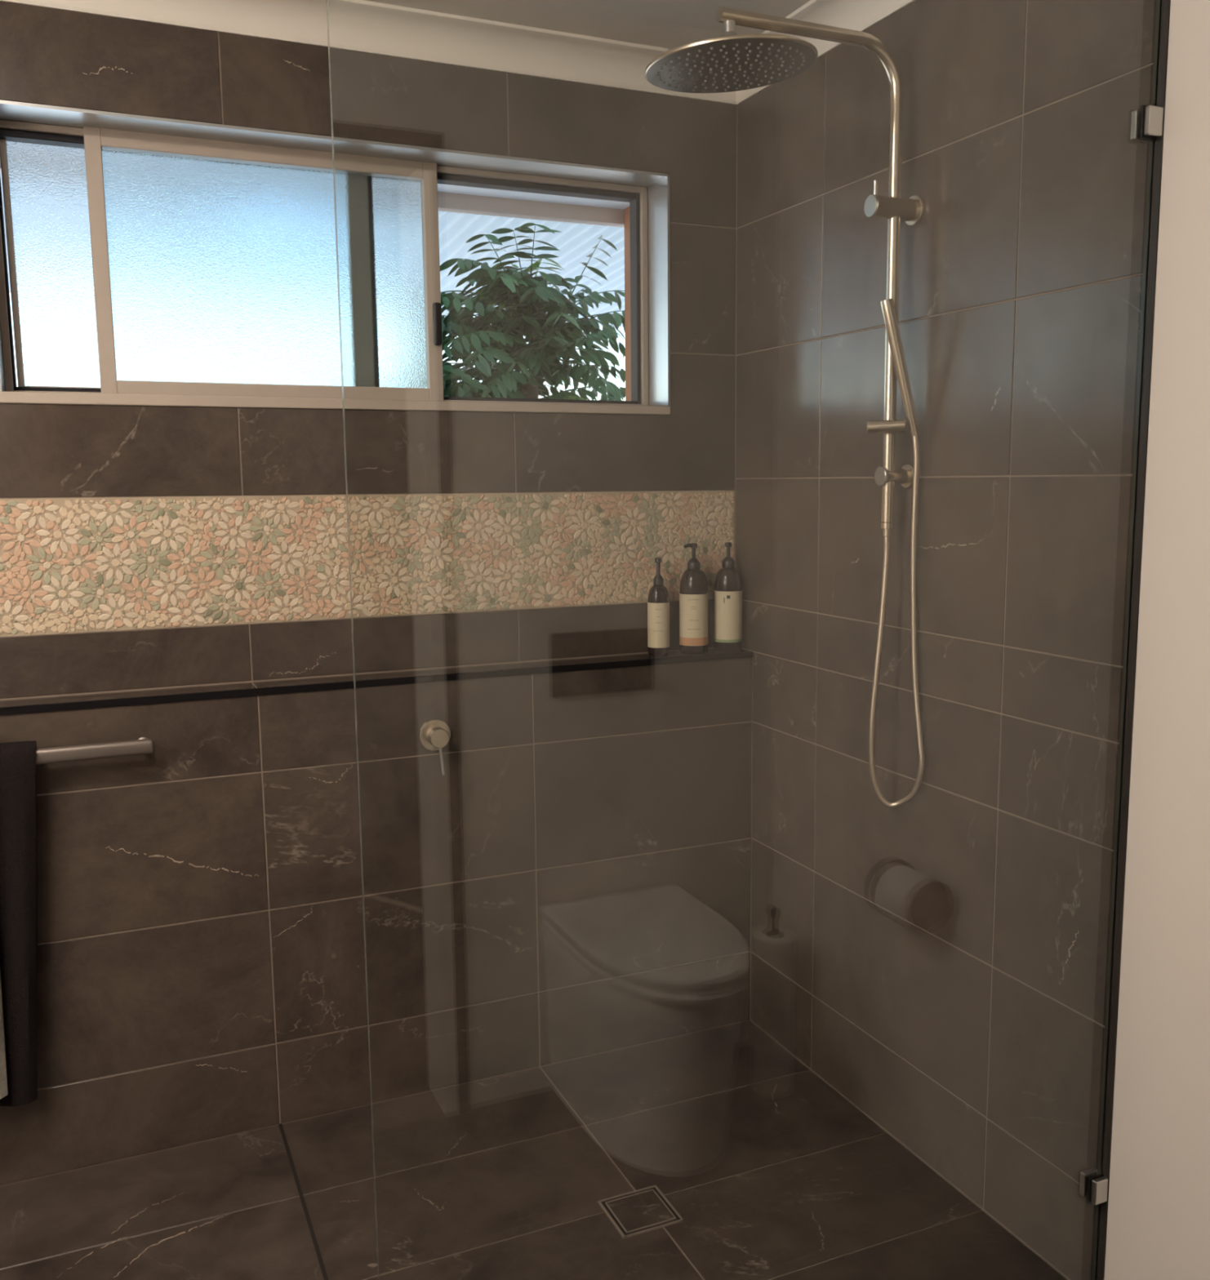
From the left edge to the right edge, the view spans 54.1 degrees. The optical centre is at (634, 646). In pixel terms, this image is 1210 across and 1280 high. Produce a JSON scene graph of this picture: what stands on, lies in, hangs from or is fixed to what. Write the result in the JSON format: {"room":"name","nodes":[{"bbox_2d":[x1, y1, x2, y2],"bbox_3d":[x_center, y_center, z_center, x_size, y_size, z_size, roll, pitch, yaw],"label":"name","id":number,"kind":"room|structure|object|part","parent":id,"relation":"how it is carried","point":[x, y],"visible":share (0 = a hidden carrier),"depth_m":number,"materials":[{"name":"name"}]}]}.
{"room":"bathroom","nodes":[
{"label":"bathroom","id":0,"kind":"room"},
{"bbox_2d":[0,0,737,700],"bbox_3d":[-1.104,-0.128,2.490,3.120,2.345,0.220,-4,9,-24],"label":"wall","id":1,"kind":"structure","parent":0,"point":[49,56],"depth_m":2.56,"materials":[{"name":"tile"}]},
{"bbox_2d":[0,99,670,415],"bbox_3d":[-0.604,-0.797,2.600,1.430,0.555,0.181,-4,9,-24],"label":"window","id":2,"kind":"structure","parent":1,"relation":"in","point":[153,260],"depth_m":2.51,"materials":[{"name":"glass"}]},
{"bbox_3d":[-0.927,-0.790,2.527,0.726,0.503,0.024,-4,9,-24],"label":"fixed panel","id":3,"kind":"part","parent":2,"relation":"part of","materials":[{"name":"glass"}]},
{"bbox_3d":[-0.943,-0.789,2.519,0.677,0.483,0.005,-4,9,-24],"label":"frosted pane","id":4,"kind":"part","parent":2,"relation":"part of","materials":[{"name":"glass"}]},
{"bbox_3d":[-0.773,-0.799,2.548,0.718,0.525,0.030,-4,9,-24],"label":"sliding sash","id":5,"kind":"part","parent":2,"relation":"part of","materials":[{"name":"clear glass"}]},
{"bbox_3d":[-0.774,-0.797,2.549,0.662,0.467,0.005,-4,9,-24],"label":"frosted pane","id":6,"kind":"part","parent":2,"relation":"part of","materials":[{"name":"glass"}]},
{"bbox_3d":[-0.588,-0.529,2.605,1.430,0.022,0.111,-4,9,-24],"label":"sill","id":7,"kind":"part","parent":2,"relation":"part of","materials":[{"name":"white metal"}]},
{"bbox_2d":[0,0,736,104],"bbox_3d":[-1.106,-1.231,2.179,3.004,0.074,0.076,-4,9,-24],"label":"crown molding","id":8,"kind":"structure","parent":1,"relation":"attached to","point":[357,25],"depth_m":2.47,"materials":[{"name":"white paint"}]},
{"bbox_2d":[437,183,629,208],"bbox_3d":[-0.505,-1.390,3.258,11.000,0.055,0.980,-4,9,-24],"label":"soffit","id":9,"kind":"structure","parent":1,"relation":"attached to","point":[441,187],"depth_m":3.78,"materials":[{"name":"white paint"}]},
{"bbox_2d":[0,158,623,227],"bbox_3d":[-0.706,-1.436,3.698,11.000,0.123,0.050,-4,9,-24],"label":"beam","id":10,"kind":"structure","parent":9,"relation":"attached to","point":[446,202],"depth_m":3.84,"materials":[{"name":"beige paint"}]},
{"bbox_2d":[0,648,752,1186],"bbox_3d":[-1.091,0.579,2.423,3.000,0.964,0.103,-4,9,-24],"label":"wall","id":11,"kind":"structure","parent":0,"point":[574,882],"depth_m":2.60,"materials":[{"name":"tile"}]},
{"bbox_2d":[35,737,155,764],"bbox_3d":[-1.249,0.214,2.215,0.649,0.030,0.060,-4,9,-24],"label":"towel rail","id":12,"kind":"object","parent":11,"relation":"attached to","point":[143,745],"visible":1,"depth_m":2.28,"materials":[{"name":"silver metal"}]},
{"bbox_2d":[0,973,8,1099],"bbox_3d":[-1.335,0.515,2.189,0.292,0.689,0.130,-4,9,-24],"label":"hand towel","id":13,"kind":"object","parent":12,"relation":"hanging from","point":[3,1078],"visible":0.83,"depth_m":2.23,"materials":[{"name":"fabric"}]},
{"bbox_2d":[0,740,37,1106],"bbox_3d":[-1.303,0.539,2.207,0.382,0.705,0.068,-4,9,-24],"label":"bath towel","id":14,"kind":"object","parent":12,"relation":"hanging from","point":[18,766],"visible":0.98,"depth_m":2.24,"materials":[{"name":"black fabric"}]},
{"bbox_3d":[-1.071,0.114,2.317,2.989,0.014,0.008,-4,9,-24],"label":"edge trim","id":15,"kind":"part","parent":11,"relation":"part of","materials":[{"name":"black tile"}]},
{"bbox_2d":[417,718,450,775],"bbox_3d":[-0.433,0.221,2.597,0.072,0.119,0.048,-4,9,-24],"label":"shower mixer","id":16,"kind":"object","parent":11,"relation":"attached to","point":[434,734],"visible":1,"depth_m":2.59,"materials":[{"name":"silver metal"}]},
{"bbox_2d":[647,557,669,657],"bbox_3d":[0.057,-0.095,2.854,0.053,0.237,0.054,-1,8,-4],"label":"pump bottle","id":17,"kind":"object","parent":11,"relation":"on","point":[658,599],"visible":1,"depth_m":2.84,"materials":[{"name":"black plastic"}]},
{"bbox_2d":[679,542,707,654],"bbox_3d":[0.143,-0.117,2.890,0.070,0.269,0.070,-4,9,-24],"label":"pump bottle","id":18,"kind":"object","parent":11,"relation":"on","point":[693,592],"visible":1,"depth_m":2.87,"materials":[{"name":"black plastic"}]},
{"bbox_3d":[0.130,-0.243,2.869,0.025,0.013,0.011,-3,8,-16],"label":"spout","id":19,"kind":"part","parent":18,"relation":"part of","materials":[{"name":"black plastic"}]},
{"bbox_2d":[713,542,742,652],"bbox_3d":[0.230,-0.123,2.929,0.070,0.269,0.070,-4,9,-24],"label":"pump bottle","id":20,"kind":"object","parent":11,"relation":"on","point":[727,593],"visible":1,"depth_m":2.91,"materials":[{"name":"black plastic"}]},
{"bbox_3d":[0.231,-0.248,2.899,0.011,0.013,0.025,-1,8,-5],"label":"spout","id":21,"kind":"part","parent":20,"relation":"part of","materials":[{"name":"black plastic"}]},
{"bbox_2d":[0,1019,1070,1279],"bbox_3d":[-0.543,1.257,1.456,3.120,0.120,2.450,-4,9,-24],"label":"floor","id":22,"kind":"structure","parent":0,"point":[770,1171],"depth_m":2.32,"materials":[{"name":"tile"}]},
{"bbox_2d":[278,1123,328,1279],"bbox_3d":[-0.527,1.115,2.045,0.007,0.005,1.186,-4,9,-24],"label":"trim","id":23,"kind":"structure","parent":22,"relation":"in","point":[287,1149],"depth_m":2.29,"materials":[{"name":"black"}]},
{"bbox_2d":[598,1185,683,1238],"bbox_3d":[0.010,1.080,2.265,0.123,0.003,0.123,-4,9,-24],"label":"floor drain","id":24,"kind":"object","parent":22,"relation":"on","point":[644,1210],"visible":1,"depth_m":2.26,"materials":[{"name":"silver metal"}]},
{"bbox_2d":[364,0,810,48],"bbox_3d":[-0.620,-1.187,1.210,3.190,0.100,2.670,-4,9,-24],"label":"ceiling","id":25,"kind":"structure","parent":0,"point":[664,24],"depth_m":2.46,"materials":[{"name":"white paint"}]},
{"bbox_2d":[735,0,1209,1279],"bbox_3d":[0.748,-0.081,2.061,0.144,2.345,2.540,-4,9,-24],"label":"wall","id":26,"kind":"structure","parent":0,"point":[938,958],"depth_m":2.13,"materials":[{"name":"tile"}]},
{"bbox_2d":[325,0,1170,1279],"bbox_3d":[0.227,0.098,1.615,1.202,2.120,0.036,-4,9,-24],"label":"screen","id":27,"kind":"object","parent":26,"relation":"attached to","point":[1147,125],"visible":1,"depth_m":1.82,"materials":[{"name":"clear glass"}]},
{"bbox_2d":[644,6,924,536],"bbox_3d":[0.284,-0.655,2.159,0.553,0.918,0.300,-4,9,-24],"label":"shower column","id":28,"kind":"structure","parent":26,"relation":"attached to","point":[731,61],"depth_m":2.14,"materials":[{"name":"silver metal"}]},
{"bbox_2d":[868,297,924,808],"bbox_3d":[0.515,-0.163,2.297,0.105,0.989,0.065,0,8,5],"label":"shower","id":29,"kind":"object","parent":28,"relation":"attached to","point":[887,306],"visible":1,"depth_m":2.31,"materials":[{"name":"silver metal"}]},
{"bbox_2d":[735,0,915,104],"bbox_3d":[0.692,-1.186,1.765,0.076,0.074,2.324,-4,9,-24],"label":"crown molding","id":30,"kind":"structure","parent":26,"relation":"attached to","point":[855,15],"depth_m":2.40,"materials":[{"name":"white paint"}]},
{"label":"outside","id":31,"kind":"structure","parent":0,"visible":0},
{"bbox_3d":[-8.062,-1.257,21.316,60.000,0.120,39.780,-4,9,-24],"label":"ground","id":32,"kind":"structure","parent":31,"visible":0},
{"bbox_2d":[440,222,625,400],"bbox_3d":[-0.549,-0.325,4.723,1.200,2.515,1.244,5,10,36],"label":"leafy tree","id":33,"kind":"object","parent":32,"relation":"on","point":[523,300],"visible":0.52,"depth_m":4.45,"materials":[{"name":"green plant"}]},
{"bbox_2d":[623,206,631,400],"bbox_3d":[0.030,-0.240,4.121,0.090,2.500,0.090,-4,9,-24],"label":"timber post","id":34,"kind":"object","parent":32,"relation":"on","point":[626,211],"visible":0.02,"depth_m":3.99,"materials":[{"name":"brown wood"}]},
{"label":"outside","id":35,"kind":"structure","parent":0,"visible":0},
{"bbox_2d":[0,172,624,326],"bbox_3d":[-1.208,-1.886,5.418,8.350,0.240,3.480,-4,9,-24],"label":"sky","id":36,"kind":"structure","parent":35,"point":[575,242],"depth_m":5.78,"materials":[{"name":"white metal"}]}
]}

